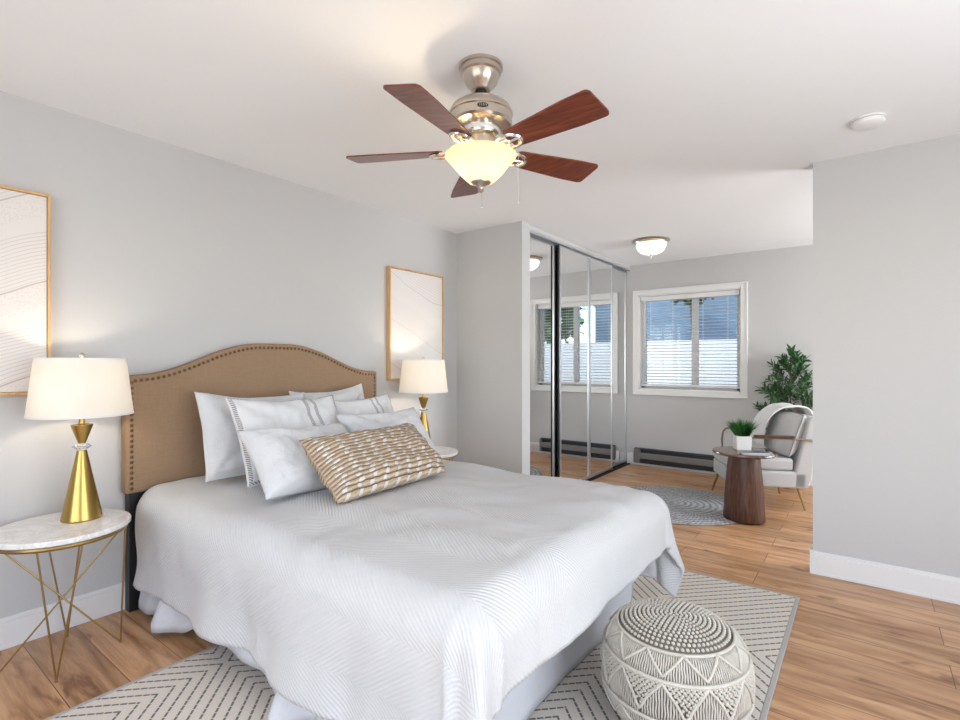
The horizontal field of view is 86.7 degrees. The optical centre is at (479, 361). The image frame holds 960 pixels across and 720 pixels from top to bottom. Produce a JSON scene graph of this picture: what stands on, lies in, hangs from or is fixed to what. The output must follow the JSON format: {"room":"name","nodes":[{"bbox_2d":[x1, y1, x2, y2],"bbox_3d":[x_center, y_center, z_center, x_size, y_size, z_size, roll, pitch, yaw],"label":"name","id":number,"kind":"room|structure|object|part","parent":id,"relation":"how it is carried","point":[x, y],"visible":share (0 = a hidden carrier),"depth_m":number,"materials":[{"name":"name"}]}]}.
{"room":"bedroom","nodes":[
{"label":"bedroom","id":0,"kind":"room"},
{"bbox_2d":[0,91,557,618],"bbox_3d":[-1.032,0.035,3.746,0.150,2.440,7.820,0,0,37],"label":"wall","id":1,"kind":"structure","parent":0,"point":[164,256],"depth_m":2.75,"materials":[{"name":"grey paint"}]},
{"bbox_2d":[0,184,50,395],"bbox_3d":[-2.171,-0.310,2.086,0.041,0.910,0.637,0,0,37],"label":"framed print","id":2,"kind":"object","parent":1,"relation":"attached to","point":[25,215],"visible":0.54,"depth_m":2.26,"materials":[{"name":"white paper"}]},
{"bbox_2d":[0,582,124,650],"bbox_3d":[-1.724,1.188,2.696,0.019,0.135,5.010,0,0,37],"label":"baseboard","id":3,"kind":"structure","parent":1,"relation":"attached to","point":[15,629],"depth_m":2.37,"materials":[{"name":"white paint"}]},
{"bbox_2d":[386,266,443,379],"bbox_3d":[-0.529,-0.305,4.249,0.041,0.900,0.640,0,0,37],"label":"framed print","id":4,"kind":"object","parent":1,"relation":"attached to","point":[414,299],"visible":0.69,"depth_m":4.20,"materials":[{"name":"white paper"}]},
{"bbox_2d":[0,0,959,265],"bbox_3d":[0.959,-1.260,2.235,5.150,0.150,7.820,0,0,37],"label":"ceiling","id":5,"kind":"structure","parent":0,"point":[709,142],"depth_m":2.17,"materials":[{"name":"white paint"}]},
{"bbox_2d":[346,53,608,207],"bbox_3d":[0.009,-0.901,2.014,1.060,0.566,1.065,0,0,37],"label":"ceiling fan","id":6,"kind":"object","parent":5,"relation":"hanging from","point":[480,119],"visible":1,"depth_m":1.95,"materials":[{"name":"brown wood"}]},
{"bbox_3d":[-0.341,-0.845,2.095,0.398,0.036,0.141,0,0,9],"label":"blade","id":7,"kind":"part","parent":6,"relation":"part of","materials":[{"name":"brown wood"}]},
{"bbox_3d":[-0.156,-0.845,1.728,0.141,0.036,0.398,0,0,27],"label":"blade","id":8,"kind":"part","parent":6,"relation":"part of","materials":[{"name":"brown wood"}]},
{"bbox_3d":[-0.050,-0.845,2.384,0.141,0.036,0.398,0,0,-9],"label":"blade","id":9,"kind":"part","parent":6,"relation":"part of","materials":[{"name":"brown wood"}]},
{"bbox_3d":[0.003,-0.772,2.039,0.286,0.110,0.286,0,0,37],"label":"lamp shade","id":10,"kind":"part","parent":6,"relation":"part of","materials":[{"name":"white glass"}]},
{"bbox_3d":[0.153,-0.739,2.039,0.004,0.208,0.004,0,0,37],"label":"pull chain","id":11,"kind":"part","parent":6,"relation":"part of","materials":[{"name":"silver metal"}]},
{"bbox_3d":[0.315,-0.845,2.196,0.398,0.036,0.141,0,0,-27],"label":"blade","id":12,"kind":"part","parent":6,"relation":"part of","materials":[{"name":"brown wood"}]},
{"bbox_3d":[0.249,-0.845,1.791,0.141,0.036,0.398,0,0,-45],"label":"blade","id":13,"kind":"part","parent":6,"relation":"part of","materials":[{"name":"brown wood"}]},
{"bbox_2d":[530,230,629,271],"bbox_3d":[1.103,-1.111,5.350,0.076,0.072,2.383,0,0,37],"label":"track","id":14,"kind":"object","parent":5,"relation":"attached to","point":[556,243],"visible":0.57,"depth_m":5.01,"materials":[{"name":"silver metal"}]},
{"bbox_2d":[632,236,669,257],"bbox_3d":[1.665,-1.095,4.951,0.352,0.179,0.352,0,0,37],"label":"flush light","id":15,"kind":"object","parent":5,"relation":"attached to","point":[651,245],"visible":1,"depth_m":4.85,"materials":[{"name":"white glass"}]},
{"bbox_3d":[1.665,-1.097,4.951,0.284,0.104,0.284,0,0,37],"label":"lamp shade","id":16,"kind":"part","parent":15,"relation":"part of","materials":[{"name":"white glass"}]},
{"bbox_2d":[850,112,885,130],"bbox_3d":[1.893,-1.165,2.480,0.140,0.037,0.140,0,0,37],"label":"smoke detector","id":17,"kind":"object","parent":5,"relation":"attached to","point":[869,121],"visible":1,"depth_m":2.45,"materials":[{"name":"white plastic"}]},
{"bbox_2d":[0,464,959,719],"bbox_3d":[0.959,1.315,2.235,5.150,0.120,7.820,0,0,37],"label":"floor","id":18,"kind":"structure","parent":0,"point":[854,651],"depth_m":2.26,"materials":[{"name":"brown wood"}]},
{"bbox_2d":[0,509,130,682],"bbox_3d":[-1.771,0.973,2.158,0.480,0.565,0.480,0,0,37],"label":"nightstand","id":19,"kind":"object","parent":18,"relation":"on","point":[44,533],"visible":0.91,"depth_m":2.08,"materials":[{"name":"white stone"}]},
{"bbox_3d":[-1.645,0.989,1.992,0.044,0.532,0.141,0,0,37],"label":"leg","id":20,"kind":"part","parent":19,"relation":"part of","materials":[{"name":"gold metal"}]},
{"bbox_3d":[-1.897,0.989,2.317,0.147,0.532,0.018,0,0,-38],"label":"leg","id":21,"kind":"part","parent":19,"relation":"part of","materials":[{"name":"gold metal"}]},
{"bbox_2d":[24,353,133,522],"bbox_3d":[-1.757,0.324,2.244,0.382,0.729,0.382,0,0,37],"label":"table lamp","id":22,"kind":"object","parent":19,"relation":"on","point":[81,388],"visible":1,"depth_m":2.15,"materials":[{"name":"white fabric"}]},
{"bbox_3d":[-1.757,0.108,2.244,0.380,0.250,0.380,0,0,37],"label":"lamp shade","id":23,"kind":"part","parent":22,"relation":"part of","materials":[{"name":"white fabric"}]},
{"bbox_3d":[-1.757,0.231,2.244,0.382,0.007,0.382,0,0,37],"label":"trim","id":24,"kind":"part","parent":22,"relation":"part of","materials":[{"name":"white fabric"}]},
{"bbox_3d":[-1.757,-0.014,2.244,0.327,0.006,0.327,0,0,37],"label":"trim","id":25,"kind":"part","parent":22,"relation":"part of","materials":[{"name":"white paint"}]},
{"bbox_2d":[121,343,375,611],"bbox_3d":[-0.507,0.571,2.597,2.044,1.368,1.630,0,0,37],"label":"headboard","id":26,"kind":"object","parent":18,"relation":"on","point":[162,440],"visible":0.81,"depth_m":2.76,"materials":[{"name":"beige fabric"}]},
{"bbox_3d":[-1.748,0.955,2.601,0.055,0.600,0.100,0,0,37],"label":"headboard leg","id":27,"kind":"part","parent":26,"relation":"part of","materials":[{"name":"black wood"}]},
{"bbox_3d":[-1.294,0.274,3.194,0.069,0.774,1.630,0,0,37],"label":"headboard","id":28,"kind":"part","parent":26,"relation":"part of","materials":[{"name":"beige fabric"}]},
{"bbox_3d":[-1.265,0.274,3.172,0.009,0.739,1.595,0,0,37],"label":"nailhead trim","id":29,"kind":"part","parent":26,"relation":"part of","materials":[{"name":"brown metal"}]},
{"bbox_2d":[139,583,632,719],"bbox_3d":[-0.449,1.061,2.553,1.941,0.352,1.682,0,0,37],"label":"bed skirt","id":30,"kind":"object","parent":26,"relation":"hanging from","point":[521,702],"visible":0.1,"depth_m":1.96,"materials":[{"name":"white fabric"}]},
{"bbox_2d":[133,460,684,719],"bbox_3d":[-0.354,0.902,2.512,2.167,0.592,1.718,0,0,37],"label":"comforter","id":31,"kind":"object","parent":26,"relation":"on","point":[435,597],"visible":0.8,"depth_m":1.76,"materials":[{"name":"grey fabric"}]},
{"bbox_2d":[194,392,303,481],"bbox_3d":[-1.221,0.390,2.826,0.234,0.473,0.664,0,0,37],"label":"bed pillow","id":32,"kind":"object","parent":31,"relation":"on","point":[222,450],"visible":0.32,"depth_m":2.62,"materials":[{"name":"white fabric"}]},
{"bbox_2d":[225,394,338,487],"bbox_3d":[-0.988,0.393,2.726,0.274,0.438,0.656,0,0,37],"label":"striped sham","id":33,"kind":"object","parent":31,"relation":"on","point":[246,414],"visible":0.41,"depth_m":2.65,"materials":[{"name":"white fabric"}]},
{"bbox_2d":[237,423,348,499],"bbox_3d":[-0.838,0.466,2.494,0.318,0.307,0.600,0,0,37],"label":"bed pillow","id":34,"kind":"object","parent":31,"relation":"on","point":[283,468],"visible":0.7,"depth_m":2.32,"materials":[{"name":"white fabric"}]},
{"bbox_2d":[289,383,364,400],"bbox_3d":[-0.931,0.387,3.308,0.212,0.476,0.594,0,0,37],"label":"bed pillow","id":35,"kind":"object","parent":31,"relation":"on","point":[353,393],"visible":0.2,"depth_m":3.38,"materials":[{"name":"white fabric"}]},
{"bbox_2d":[334,392,393,414],"bbox_3d":[-0.713,0.408,3.205,0.227,0.406,0.545,0,0,37],"label":"striped sham","id":36,"kind":"object","parent":31,"relation":"on","point":[381,403],"visible":0.19,"depth_m":3.22,"materials":[{"name":"white fabric"}]},
{"bbox_2d":[299,423,445,503],"bbox_3d":[-0.495,0.474,2.501,0.316,0.293,0.743,0,0,37],"label":"lumbar cushion","id":37,"kind":"object","parent":31,"relation":"on","point":[354,465],"visible":1,"depth_m":2.33,"materials":[{"name":"beige fabric"}]},
{"bbox_2d":[336,407,436,451],"bbox_3d":[-0.528,0.445,3.015,0.268,0.305,0.604,0,0,37],"label":"bed pillow","id":38,"kind":"object","parent":31,"relation":"on","point":[352,422],"visible":0.37,"depth_m":2.98,"materials":[{"name":"white fabric"}]},
{"bbox_2d":[44,570,799,719],"bbox_3d":[-0.032,1.248,2.070,2.000,0.012,3.060,0,0,37],"label":"area rug","id":39,"kind":"object","parent":18,"relation":"on","point":[211,683],"visible":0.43,"depth_m":1.98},
{"bbox_2d":[600,597,754,719],"bbox_3d":[0.672,1.056,1.768,0.497,0.372,0.499,0,0,21],"label":"pouf","id":40,"kind":"object","parent":39,"relation":"on","point":[662,658],"visible":1,"depth_m":1.62,"materials":[{"name":"beige fabric"}]},
{"bbox_2d":[435,446,457,460],"bbox_3d":[-0.409,0.973,3.951,0.480,0.565,0.480,0,0,37],"label":"nightstand","id":41,"kind":"object","parent":18,"relation":"on","point":[446,453],"visible":0.25,"depth_m":3.88,"materials":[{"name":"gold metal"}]},
{"bbox_2d":[399,357,447,438],"bbox_3d":[-0.440,0.324,3.956,0.382,0.729,0.382,0,0,37],"label":"table lamp","id":42,"kind":"object","parent":41,"relation":"on","point":[423,377],"visible":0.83,"depth_m":3.81,"materials":[{"name":"white fabric"}]},
{"bbox_3d":[-0.440,0.108,3.956,0.380,0.250,0.380,0,0,37],"label":"lamp shade","id":43,"kind":"part","parent":42,"relation":"part of","materials":[{"name":"white fabric"}]},
{"bbox_3d":[-0.440,0.231,3.956,0.382,0.007,0.382,0,0,37],"label":"trim","id":44,"kind":"part","parent":42,"relation":"part of","materials":[{"name":"white fabric"}]},
{"bbox_2d":[586,462,629,480],"bbox_3d":[1.102,1.245,5.351,0.090,0.020,2.383,0,0,37],"label":"track","id":45,"kind":"object","parent":18,"relation":"on","point":[621,465],"visible":0.38,"depth_m":5.82,"materials":[{"name":"black metal"}]},
{"bbox_2d":[530,236,554,476],"bbox_3d":[0.538,0.058,4.639,0.020,2.350,0.560,0,0,37],"label":"door","id":46,"kind":"structure","parent":45,"relation":"on","point":[542,253],"depth_m":4.68,"materials":[{"name":"silver metal"}]},
{"bbox_2d":[560,246,589,479],"bbox_3d":[0.957,0.058,5.134,0.020,2.350,0.665,0,0,37],"label":"door","id":47,"kind":"structure","parent":45,"relation":"on","point":[574,266],"depth_m":5.13,"materials":[{"name":"silver metal"}]},
{"bbox_2d":[558,245,559,476],"bbox_3d":[0.752,0.058,4.854,0.008,2.350,0.023,0,0,37],"label":"door frame","id":48,"kind":"structure","parent":47,"relation":"attached to","point":[558,245],"depth_m":4.85,"materials":[{"name":"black metal"}]},
{"bbox_2d":[590,257,612,477],"bbox_3d":[1.342,0.058,5.642,0.020,2.350,0.610,0,0,37],"label":"door","id":49,"kind":"structure","parent":45,"relation":"on","point":[601,273],"depth_m":5.63,"materials":[{"name":"silver metal"}]},
{"bbox_2d":[613,267,625,466],"bbox_3d":[1.643,0.058,6.095,0.020,2.350,0.536,0,0,37],"label":"door","id":50,"kind":"structure","parent":45,"relation":"on","point":[619,276],"depth_m":6.15,"materials":[{"name":"silver metal"}]},
{"bbox_2d":[630,486,737,524],"bbox_3d":[1.726,1.249,4.502,1.224,0.010,1.224,0,0,37],"label":"round rug","id":51,"kind":"object","parent":18,"relation":"on","point":[686,506],"visible":0.44,"depth_m":4.44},
{"bbox_2d":[712,446,777,523],"bbox_3d":[2.100,0.974,4.043,0.464,0.536,0.464,0,0,37],"label":"side table","id":52,"kind":"object","parent":51,"relation":"on","point":[744,501],"visible":0.88,"depth_m":3.93,"materials":[{"name":"brown wood"}]},
{"bbox_2d":[724,418,761,449],"bbox_3d":[2.100,0.569,4.077,0.300,0.271,0.289,0,0,37],"label":"potted grass","id":53,"kind":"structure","parent":52,"relation":"on","point":[742,440],"depth_m":4.03,"materials":[{"name":"green plant"}]},
{"bbox_2d":[733,435,751,449],"bbox_3d":[2.102,0.647,4.079,0.115,0.115,0.115,0,0,11],"label":"pot","id":54,"kind":"object","parent":53,"relation":"on","point":[740,442],"depth_m":4.03,"materials":[{"name":"white ceramic"}]},
{"bbox_2d":[741,452,774,456],"bbox_3d":[2.126,0.701,3.904,0.220,0.008,0.170,0,0,23],"label":"magazine","id":55,"kind":"object","parent":52,"relation":"on","point":[771,454],"visible":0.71,"depth_m":3.83,"materials":[{"name":"white paper"}]},
{"bbox_2d":[737,450,770,453],"bbox_3d":[2.104,0.693,3.908,0.200,0.007,0.120,0,0,3],"label":"magazine","id":56,"kind":"object","parent":55,"relation":"on","point":[741,451],"visible":1,"depth_m":3.89,"materials":[{"name":"white paper"}]},
{"bbox_2d":[711,409,812,510],"bbox_3d":[2.561,0.848,4.618,0.730,0.815,0.718,0,0,11],"label":"armchair","id":57,"kind":"object","parent":18,"relation":"on","point":[789,434],"visible":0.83,"depth_m":4.33,"materials":[{"name":"grey fabric"}]},
{"bbox_3d":[2.289,1.158,4.939,0.028,0.195,0.085,0,0,-32],"label":"leg","id":58,"kind":"part","parent":57,"relation":"part of","materials":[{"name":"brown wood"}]},
{"bbox_3d":[2.674,0.826,4.924,0.627,0.384,0.044,0,0,11],"label":"arm","id":59,"kind":"part","parent":57,"relation":"part of","materials":[{"name":"brown wood"}]},
{"bbox_2d":[713,447,792,470],"bbox_3d":[2.467,0.875,4.637,0.515,0.109,0.570,0,0,11],"label":"seat cushion","id":60,"kind":"object","parent":57,"relation":"on","point":[783,462],"depth_m":4.35,"materials":[{"name":"grey fabric"}]},
{"bbox_3d":[2.521,1.000,4.626,0.605,0.140,0.600,0,0,11],"label":"seat","id":61,"kind":"part","parent":57,"relation":"part of","materials":[{"name":"grey fabric"}]},
{"bbox_2d":[750,403,812,445],"bbox_3d":[2.787,0.590,4.726,0.428,0.405,0.379,0,0,11],"label":"throw blanket","id":62,"kind":"object","parent":57,"relation":"on","point":[767,412],"visible":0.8,"depth_m":4.70,"materials":[{"name":"white fabric"}]},
{"bbox_3d":[2.549,0.826,4.292,0.627,0.384,0.044,0,0,11],"label":"arm","id":63,"kind":"part","parent":57,"relation":"part of","materials":[{"name":"brown wood"}]},
{"bbox_2d":[764,410,806,456],"bbox_3d":[2.741,0.630,4.582,0.242,0.370,0.550,0,0,11],"label":"cushion","id":64,"kind":"object","parent":57,"relation":"on","point":[784,422],"depth_m":4.38,"materials":[{"name":"grey fabric"}]},
{"bbox_3d":[2.725,1.158,4.319,0.028,0.195,0.081,0,0,-28],"label":"leg","id":65,"kind":"part","parent":57,"relation":"part of","materials":[{"name":"gold metal"}]},
{"bbox_3d":[2.809,0.767,4.569,0.218,0.604,0.600,0,0,11],"label":"backrest","id":66,"kind":"part","parent":57,"relation":"part of","materials":[{"name":"grey fabric"}]},
{"bbox_2d":[752,344,812,489],"bbox_3d":[3.075,0.533,5.061,0.716,1.440,0.418,0,0,37],"label":"potted tree","id":67,"kind":"object","parent":18,"relation":"on","point":[797,362],"visible":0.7,"depth_m":5.06,"materials":[{"name":"green plant"}]},
{"bbox_2d":[457,221,529,474],"bbox_3d":[0.106,0.035,4.531,0.714,2.440,0.127,0,0,37],"label":"wall","id":68,"kind":"structure","parent":0,"point":[493,263],"depth_m":4.44,"materials":[{"name":"grey paint"}]},
{"bbox_2d":[625,245,812,461],"bbox_3d":[3.278,0.035,5.289,4.850,2.440,0.150,0,0,37],"label":"wall","id":69,"kind":"structure","parent":0,"point":[780,281],"depth_m":5.56,"materials":[{"name":"grey paint"}]},
{"bbox_2d":[530,226,629,268],"bbox_3d":[1.105,-1.166,5.349,0.067,0.038,2.383,0,0,37],"label":"trim","id":70,"kind":"structure","parent":69,"relation":"attached to","point":[532,228],"depth_m":5.10,"materials":[{"name":"grey paint"}]},
{"bbox_2d":[630,452,633,461],"bbox_3d":[1.864,1.165,6.228,0.042,0.120,0.026,0,0,37],"label":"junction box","id":71,"kind":"object","parent":69,"relation":"attached to","point":[631,453],"visible":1,"depth_m":6.22,"materials":[{"name":"white plastic"}]},
{"bbox_2d":[634,447,714,471],"bbox_3d":[2.308,1.129,5.876,1.070,0.179,0.058,0,0,37],"label":"baseboard heater","id":72,"kind":"object","parent":69,"relation":"attached to","point":[704,462],"visible":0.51,"depth_m":5.89,"materials":[{"name":"grey metal"}]},
{"bbox_3d":[2.321,1.127,5.893,1.064,0.175,0.015,0,0,37],"label":"panel","id":73,"kind":"part","parent":72,"relation":"part of","materials":[{"name":"grey metal"}]},
{"bbox_3d":[2.297,1.130,5.861,1.064,0.074,0.015,0,0,37],"label":"panel","id":74,"kind":"part","parent":72,"relation":"part of","materials":[{"name":"grey metal"}]},
{"bbox_2d":[633,281,747,398],"bbox_3d":[2.426,-0.237,5.919,1.262,1.268,0.176,0,0,37],"label":"window","id":75,"kind":"structure","parent":69,"relation":"in","point":[639,360],"depth_m":5.88,"materials":[{"name":"white paint"}]},
{"bbox_2d":[641,290,739,388],"bbox_3d":[2.410,-0.249,5.899,1.090,1.083,0.063,0,0,37],"label":"window blind","id":76,"kind":"object","parent":75,"relation":"attached to","point":[729,293],"visible":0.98,"depth_m":5.86,"materials":[{"name":"white paint"}]},
{"bbox_3d":[2.059,-0.231,6.139,0.002,1.021,0.002,0,0,37],"label":"ladder cord","id":77,"kind":"part","parent":76,"relation":"part of","materials":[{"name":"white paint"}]},
{"bbox_3d":[2.412,0.280,5.902,1.090,0.024,0.040,0,0,37],"label":"rail","id":78,"kind":"part","parent":76,"relation":"part of","materials":[{"name":"white paint"}]},
{"bbox_3d":[2.560,-0.231,5.823,0.002,1.021,0.002,0,0,37],"label":"ladder cord","id":79,"kind":"part","parent":76,"relation":"part of","materials":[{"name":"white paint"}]},
{"bbox_3d":[2.456,-0.237,5.960,1.106,1.111,0.055,0,0,37],"label":"frame","id":80,"kind":"part","parent":75,"relation":"part of","materials":[{"name":"white paint"}]},
{"bbox_2d":[627,453,812,486],"bbox_3d":[3.490,1.188,5.023,4.190,0.135,0.019,0,0,37],"label":"baseboard","id":81,"kind":"structure","parent":69,"relation":"attached to","point":[628,454],"depth_m":5.95,"materials":[{"name":"white paint"}]},
{"bbox_2d":[810,134,959,604],"bbox_3d":[2.839,0.035,2.441,2.105,2.440,0.139,0,0,37],"label":"wall","id":82,"kind":"structure","parent":0,"point":[886,222],"depth_m":2.81,"materials":[{"name":"grey paint"}]},
{"label":"outside","id":83,"kind":"structure","parent":0,"visible":0},
{"bbox_3d":[6.339,1.555,11.679,26.000,0.100,13.730,0,0,37],"label":"ground","id":84,"kind":"structure","parent":83,"visible":0},
{"bbox_2d":[647,339,736,385],"bbox_3d":[3.398,0.570,8.632,19.000,1.870,0.060,0,0,37],"label":"fence","id":85,"kind":"object","parent":84,"relation":"on","point":[655,362],"visible":0.11,"depth_m":8.51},
{"bbox_2d":[647,295,736,340],"bbox_3d":[3.491,-1.020,14.047,13.400,5.050,4.200,0,0,37],"label":"house","id":86,"kind":"structure","parent":84,"relation":"on","point":[656,335],"depth_m":11.10,"materials":[{"name":"blue"}]},
{"bbox_2d":[673,296,720,333],"bbox_3d":[4.114,-0.302,9.919,1.296,3.621,1.225,0,0,-10],"label":"tree","id":87,"kind":"object","parent":84,"relation":"on","point":[678,300],"visible":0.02,"depth_m":9.89,"materials":[{"name":"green plant"}]}
]}

